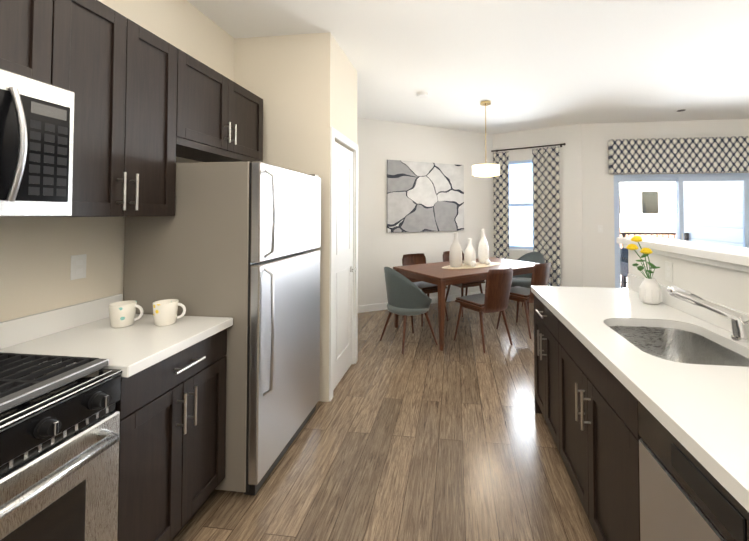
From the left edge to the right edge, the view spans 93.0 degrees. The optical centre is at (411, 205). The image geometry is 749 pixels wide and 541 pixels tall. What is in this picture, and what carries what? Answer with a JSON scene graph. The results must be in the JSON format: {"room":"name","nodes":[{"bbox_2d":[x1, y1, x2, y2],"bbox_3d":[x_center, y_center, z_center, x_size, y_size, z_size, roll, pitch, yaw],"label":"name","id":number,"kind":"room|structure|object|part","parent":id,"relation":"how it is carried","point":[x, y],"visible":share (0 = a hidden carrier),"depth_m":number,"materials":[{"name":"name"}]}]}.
{"room":"kitchen","nodes":[
{"label":"kitchen","id":0,"kind":"room"},
{"bbox_2d":[0,0,234,321],"bbox_3d":[-1.759,0.027,0.878,0.150,2.870,3.985,0,-1,7],"label":"wall","id":1,"kind":"structure","parent":0,"point":[36,253],"depth_m":1.72,"materials":[{"name":"beige paint"}]},
{"bbox_2d":[0,0,52,83],"bbox_3d":[-1.494,-0.640,0.929,0.362,0.435,0.759,0,-1,7],"label":"upper cabinet","id":2,"kind":"object","parent":1,"relation":"attached to","point":[25,37],"visible":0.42,"depth_m":1.22,"materials":[{"name":"brown wood"}]},
{"bbox_2d":[0,68,74,216],"bbox_3d":[-1.435,-0.195,0.912,0.480,0.450,0.756,0,-1,7],"label":"microwave","id":3,"kind":"object","parent":2,"relation":"attached to","point":[36,142],"visible":1,"depth_m":1.15,"materials":[{"name":"white metal"}]},
{"bbox_2d":[70,254,86,279],"bbox_3d":[-1.581,0.291,1.680,0.007,0.114,0.070,0,-1,7],"label":"electrical outlet","id":4,"kind":"object","parent":1,"relation":"attached to","point":[78,266],"visible":1,"depth_m":1.68,"materials":[{"name":"white plastic"}]},
{"bbox_2d":[51,0,177,216],"bbox_3d":[-1.412,-0.397,1.591,0.362,0.890,0.581,0,-1,7],"label":"upper cabinet","id":5,"kind":"object","parent":1,"relation":"attached to","point":[114,71],"visible":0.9,"depth_m":1.53,"materials":[{"name":"brown wood"}]},
{"bbox_2d":[176,49,262,161],"bbox_3d":[-1.325,-0.570,2.303,0.362,0.510,0.841,0,-1,7],"label":"upper cabinet","id":6,"kind":"object","parent":1,"relation":"attached to","point":[219,117],"visible":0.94,"depth_m":2.19,"materials":[{"name":"brown wood"}]},
{"bbox_2d":[172,299,597,540],"bbox_3d":[1.744,1.547,2.334,8.000,0.100,8.200,0,-1,7],"label":"floor","id":7,"kind":"structure","parent":0,"point":[423,437],"depth_m":2.09,"materials":[{"name":"brown wood"}]},
{"bbox_2d":[0,352,121,540],"bbox_3d":[-1.313,0.870,0.872,0.708,1.179,0.755,0,-1,7],"label":"range","id":8,"kind":"object","parent":7,"relation":"on","point":[59,447],"visible":1,"depth_m":1.04,"materials":[{"name":"silver metal"}]},
{"bbox_2d":[114,328,226,540],"bbox_3d":[-1.263,1.041,1.540,0.662,0.870,0.578,0,-1,7],"label":"base cabinet","id":9,"kind":"object","parent":7,"relation":"on","point":[172,429],"visible":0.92,"depth_m":1.45,"materials":[{"name":"brown wood"}]},
{"bbox_2d":[0,294,232,377],"bbox_3d":[-1.268,0.533,1.553,0.652,0.142,0.584,0,-1,7],"label":"countertop","id":10,"kind":"structure","parent":9,"relation":"on","point":[86,329],"depth_m":1.50,"materials":[{"name":"white stone"}]},
{"bbox_2d":[109,300,142,327],"bbox_3d":[-1.349,0.512,1.668,0.132,0.106,0.103,0,-1,7],"label":"mug","id":11,"kind":"object","parent":10,"relation":"on","point":[122,314],"visible":1,"depth_m":1.64,"materials":[{"name":"ceramic"}]},
{"bbox_2d":[152,299,185,325],"bbox_3d":[-1.166,0.513,1.694,0.129,0.106,0.103,0,-1,7],"label":"mug","id":12,"kind":"object","parent":10,"relation":"on","point":[165,312],"visible":0.98,"depth_m":1.66,"materials":[{"name":"ceramic"}]},
{"bbox_2d":[123,161,320,494],"bbox_3d":[-1.082,0.629,2.250,0.832,1.729,0.830,0,-1,7],"label":"fridge","id":13,"kind":"object","parent":7,"relation":"on","point":[238,243],"visible":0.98,"depth_m":1.86,"materials":[{"name":"silver metal"}]},
{"bbox_2d":[234,32,356,401],"bbox_3d":[-1.355,0.083,3.226,1.540,2.870,0.775,0,-1,7],"label":"wall block","id":14,"kind":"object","parent":7,"relation":"on","point":[303,87],"visible":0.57,"depth_m":2.81,"materials":[{"name":"beige paint"}]},
{"bbox_2d":[329,127,357,400],"bbox_3d":[-0.612,0.453,3.123,0.074,2.125,0.760,0,-1,7],"label":"door frame","id":15,"kind":"structure","parent":14,"relation":"attached to","point":[336,134],"depth_m":2.82,"materials":[{"name":"white wood"}]},
{"bbox_2d":[333,142,356,389],"bbox_3d":[-0.592,0.489,3.115,0.098,2.028,0.600,0,-1,7],"label":"closet door","id":16,"kind":"structure","parent":15,"relation":"attached to","point":[344,269],"depth_m":3.12,"materials":[{"name":"white wood"}]},
{"bbox_2d":[380,267,437,353],"bbox_3d":[-0.049,1.102,3.964,0.510,0.872,0.560,1,-2,-34],"label":"shell chair","id":17,"kind":"object","parent":7,"relation":"on","point":[406,297],"visible":1,"depth_m":3.76,"materials":[{"name":"grey fabric"}]},
{"bbox_2d":[402,253,448,326],"bbox_3d":[0.162,1.126,4.886,0.451,0.867,0.566,1,-2,-34],"label":"wood chair","id":18,"kind":"object","parent":7,"relation":"on","point":[427,288],"visible":0.4,"depth_m":4.99,"materials":[{"name":"brown wood"}]},
{"bbox_2d":[443,251,484,316],"bbox_3d":[0.761,1.136,5.290,0.451,0.867,0.566,1,-2,-30],"label":"wood chair","id":19,"kind":"object","parent":7,"relation":"on","point":[462,286],"visible":0.27,"depth_m":5.17,"materials":[{"name":"brown wood"}]},
{"bbox_2d":[393,257,539,350],"bbox_3d":[0.783,1.165,4.608,1.810,0.769,0.980,1,-2,-34],"label":"dining table","id":20,"kind":"object","parent":7,"relation":"on","point":[436,273],"visible":0.6,"depth_m":4.13,"materials":[{"name":"brown wood"}]},
{"bbox_2d":[442,262,500,268],"bbox_3d":[0.794,0.777,4.601,0.980,0.006,0.403,1,-2,-34],"label":"placemat","id":21,"kind":"object","parent":20,"relation":"on","point":[478,265],"visible":0.71,"depth_m":4.48,"materials":[{"name":"beige fabric"}]},
{"bbox_2d":[449,232,461,266],"bbox_3d":[0.559,0.555,4.472,0.164,0.430,0.164,0,-1,7],"label":"vase","id":22,"kind":"object","parent":21,"relation":"on","point":[455,256],"visible":1,"depth_m":4.41,"materials":[{"name":"white ceramic"}]},
{"bbox_2d":[464,239,475,264],"bbox_3d":[0.766,0.604,4.646,0.156,0.340,0.156,0,-1,7],"label":"vase","id":23,"kind":"object","parent":21,"relation":"on","point":[469,255],"visible":0.88,"depth_m":4.59,"materials":[{"name":"white ceramic"}]},
{"bbox_2d":[478,229,488,262],"bbox_3d":[0.979,0.548,4.815,0.148,0.460,0.148,0,-1,7],"label":"vase","id":24,"kind":"object","parent":21,"relation":"on","point":[483,251],"visible":0.9,"depth_m":4.76,"materials":[{"name":"white ceramic"}]},
{"bbox_2d":[454,267,512,352],"bbox_3d":[0.822,1.104,3.952,0.451,0.867,0.566,1,-2,-34],"label":"wood chair","id":25,"kind":"object","parent":7,"relation":"on","point":[494,297],"visible":1,"depth_m":3.76,"materials":[{"name":"brown wood"}]},
{"bbox_2d":[496,261,550,338],"bbox_3d":[1.412,1.114,4.374,0.451,0.867,0.566,1,-2,-40],"label":"wood chair","id":26,"kind":"object","parent":7,"relation":"on","point":[540,277],"visible":0.69,"depth_m":4.18,"materials":[{"name":"brown wood"}]},
{"bbox_2d":[511,252,544,318],"bbox_3d":[1.686,1.132,5.219,0.510,0.872,0.560,1,-2,-34],"label":"shell chair","id":27,"kind":"object","parent":7,"relation":"on","point":[523,280],"visible":0.29,"depth_m":5.31,"materials":[{"name":"grey fabric"}]},
{"bbox_2d":[534,295,553,438],"bbox_3d":[1.178,1.057,2.209,0.650,0.870,0.675,0,-1,7],"label":"base cabinet","id":28,"kind":"object","parent":7,"relation":"on","point":[543,349],"depth_m":2.29,"materials":[{"name":"brown wood"}]},
{"bbox_2d":[531,274,748,511],"bbox_3d":[1.051,0.524,1.202,0.687,0.142,2.735,0,-1,7],"label":"countertop","id":29,"kind":"structure","parent":28,"relation":"on","point":[699,413],"depth_m":1.19,"materials":[{"name":"white stone"}]},
{"bbox_2d":[626,236,661,303],"bbox_3d":[1.377,0.379,2.103,0.193,0.394,0.128,0,-1,7],"label":"vase","id":30,"kind":"object","parent":29,"relation":"on","point":[650,290],"visible":1,"depth_m":2.08,"materials":[{"name":"white ceramic"}]},
{"bbox_2d":[608,326,748,366],"bbox_3d":[1.121,0.740,1.503,0.454,0.273,0.584,0,-1,7],"label":"sink basin","id":31,"kind":"object","parent":29,"relation":"in","point":[678,345],"visible":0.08,"depth_m":1.73,"materials":[{"name":"silver metal"}]},
{"bbox_2d":[667,286,748,342],"bbox_3d":[1.244,0.450,1.443,0.306,0.220,0.163,0,-1,7],"label":"faucet","id":32,"kind":"object","parent":29,"relation":"on","point":[738,324],"visible":1,"depth_m":1.48,"materials":[{"name":"silver metal"}]},
{"bbox_2d":[550,311,621,540],"bbox_3d":[1.095,1.040,1.531,0.650,0.870,0.930,0,-1,7],"label":"base cabinet","id":33,"kind":"object","parent":7,"relation":"on","point":[586,402],"depth_m":1.51,"materials":[{"name":"brown wood"}]},
{"bbox_2d":[622,384,640,540],"bbox_3d":[1.001,1.022,0.770,0.650,0.870,0.723,0,-1,7],"label":"base cabinet","id":34,"kind":"object","parent":7,"relation":"on","point":[630,428],"depth_m":1.17,"materials":[{"name":"brown wood"}]},
{"bbox_2d":[638,401,748,540],"bbox_3d":[0.984,1.024,0.772,0.626,0.865,0.596,0,-1,7],"label":"dishwasher","id":35,"kind":"object","parent":7,"relation":"on","point":[685,495],"visible":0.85,"depth_m":0.91,"materials":[{"name":"silver metal"}]},
{"bbox_2d":[357,117,492,312],"bbox_3d":[-0.207,0.138,5.539,3.681,2.870,0.193,1,-2,-26],"label":"wall","id":36,"kind":"structure","parent":0,"point":[380,143],"depth_m":5.59,"materials":[{"name":"white paint"}]},
{"bbox_3d":[0.252,-0.139,5.687,1.390,1.110,0.039,1,-2,-26],"label":"canvas art","id":37,"kind":"part","parent":36,"relation":"part of"},
{"bbox_2d":[187,0,748,133],"bbox_3d":[1.744,-1.422,2.405,8.000,0.100,8.200,0,-1,7],"label":"ceiling","id":38,"kind":"structure","parent":0,"point":[521,65],"depth_m":3.19,"materials":[{"name":"white paint"}]},
{"bbox_2d":[417,92,427,97],"bbox_3d":[0.130,-1.312,4.193,0.140,0.034,0.140,0,-1,7],"label":"smoke detector","id":39,"kind":"object","parent":38,"relation":"attached to","point":[422,94],"visible":1,"depth_m":4.16,"materials":[{"name":"white plastic"}]},
{"bbox_2d":[472,101,499,176],"bbox_3d":[0.945,-0.850,4.505,0.342,0.944,0.341,0,-1,7],"label":"pendant light","id":40,"kind":"object","parent":38,"relation":"hanging from","point":[485,169],"visible":1,"depth_m":4.39,"materials":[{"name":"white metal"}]},
{"bbox_2d":[675,109,687,111],"bbox_3d":[3.708,-1.309,4.862,0.150,0.008,0.150,0,-1,7],"label":"recessed light","id":41,"kind":"object","parent":38,"relation":"in","point":[680,110],"visible":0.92,"depth_m":4.85,"materials":[{"name":"white"}]},
{"bbox_2d":[493,123,582,286],"bbox_3d":[2.102,0.148,5.981,1.439,2.870,0.150,-1,-2,32],"label":"wall","id":42,"kind":"structure","parent":0,"point":[571,218],"depth_m":5.67,"materials":[{"name":"white paint"}]},
{"bbox_2d":[509,160,532,249],"bbox_3d":[1.978,-0.015,6.049,0.758,1.518,0.060,-1,-2,32],"label":"window","id":43,"kind":"structure","parent":42,"relation":"in","point":[520,205],"depth_m":6.11,"materials":[{"name":"white glass"}]},
{"bbox_2d":[509,249,532,251],"bbox_3d":[1.946,0.758,5.978,0.820,0.028,0.062,-1,-2,32],"label":"window sill","id":44,"kind":"structure","parent":42,"relation":"attached to","point":[520,250],"depth_m":6.01,"materials":[{"name":"white"}]},
{"bbox_2d":[491,143,565,151],"bbox_3d":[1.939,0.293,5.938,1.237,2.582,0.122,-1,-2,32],"label":"curtain rod","id":45,"kind":"object","parent":42,"relation":"attached to","point":[529,147],"visible":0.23,"depth_m":5.89,"materials":[{"name":"brown metal"}]},
{"bbox_2d":[493,151,508,258],"bbox_3d":[1.552,0.319,6.127,0.275,2.513,0.068,-1,-2,32],"label":"curtain","id":46,"kind":"object","parent":45,"relation":"hanging from","point":[501,209],"visible":0.56,"depth_m":6.12,"materials":[{"name":"beige fabric"}]},
{"bbox_2d":[532,146,560,285],"bbox_3d":[2.180,0.309,5.741,0.420,2.513,0.070,-1,-2,32],"label":"curtain","id":47,"kind":"object","parent":45,"relation":"hanging from","point":[546,201],"visible":0.75,"depth_m":5.73,"materials":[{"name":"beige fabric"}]},
{"bbox_2d":[582,119,748,287],"bbox_3d":[4.499,0.135,5.421,3.775,2.870,0.150,0,-1,7],"label":"wall","id":48,"kind":"structure","parent":0,"point":[598,209],"depth_m":5.53,"materials":[{"name":"white paint"}]},
{"bbox_2d":[598,225,602,232],"bbox_3d":[2.948,0.363,5.523,0.070,0.114,0.013,0,-1,7],"label":"switch plate","id":49,"kind":"object","parent":48,"relation":"attached to","point":[600,228],"visible":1,"depth_m":5.52,"materials":[{"name":"white plastic"}]},
{"bbox_2d":[608,136,748,173],"bbox_3d":[4.193,-0.757,5.349,2.256,0.530,0.101,0,-1,7],"label":"valance","id":50,"kind":"object","parent":48,"relation":"attached to","point":[683,155],"visible":1,"depth_m":5.32,"materials":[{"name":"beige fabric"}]},
{"bbox_2d":[614,173,748,287],"bbox_3d":[4.149,0.541,5.453,1.978,2.058,0.112,0,-1,7],"label":"window frame","id":51,"kind":"structure","parent":48,"relation":"in","point":[678,179],"depth_m":5.45,"materials":[{"name":"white plastic"}]},
{"bbox_2d":[616,237,748,313],"bbox_3d":[1.502,0.835,1.177,0.315,1.268,2.850,0,-1,7],"label":"wall","id":52,"kind":"structure","parent":0,"point":[717,273],"depth_m":1.80,"materials":[{"name":"white paint"}]},
{"bbox_2d":[665,261,672,281],"bbox_3d":[1.502,0.385,2.065,0.007,0.114,0.070,0,-1,7],"label":"outlet","id":53,"kind":"object","parent":52,"relation":"attached to","point":[669,271],"visible":1,"depth_m":2.06,"materials":[{"name":"white plastic"}]},
{"label":"outside","id":54,"kind":"structure","parent":0,"visible":0},
{"bbox_3d":[4.215,1.652,6.257,2.550,0.118,1.509,0,-1,7],"label":"floor","id":55,"kind":"structure","parent":54,"visible":0},
{"bbox_2d":[620,248,628,287],"bbox_3d":[4.197,1.192,6.325,0.690,0.800,0.600,0,-1,7],"label":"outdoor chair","id":56,"kind":"object","parent":55,"relation":"on","point":[624,261],"depth_m":6.58,"materials":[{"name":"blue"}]},
{"bbox_2d":[620,232,688,287],"bbox_3d":[4.196,1.068,6.975,2.340,1.080,0.065,0,-1,7],"label":"railing","id":57,"kind":"object","parent":55,"relation":"on","point":[651,234],"depth_m":6.89,"materials":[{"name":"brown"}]},
{"bbox_2d":[683,181,742,246],"bbox_3d":[3.973,0.108,6.374,3.050,2.970,1.609,0,-1,7],"label":"wall","id":58,"kind":"structure","parent":55,"relation":"on","point":[713,188],"depth_m":6.17,"materials":[{"name":"white paint"}]},
{"bbox_3d":[14.777,5.564,42.764,100.000,0.200,71.000,0,-1,7],"label":"ground","id":59,"kind":"structure","parent":54,"visible":0},
{"bbox_2d":[619,182,675,247],"bbox_3d":[15.224,-0.090,30.121,36.000,10.500,16.250,0,-1,7],"label":"buildings","id":60,"kind":"structure","parent":59,"relation":"on","point":[642,223],"depth_m":25.87,"materials":[{"name":"beige"}]}
]}

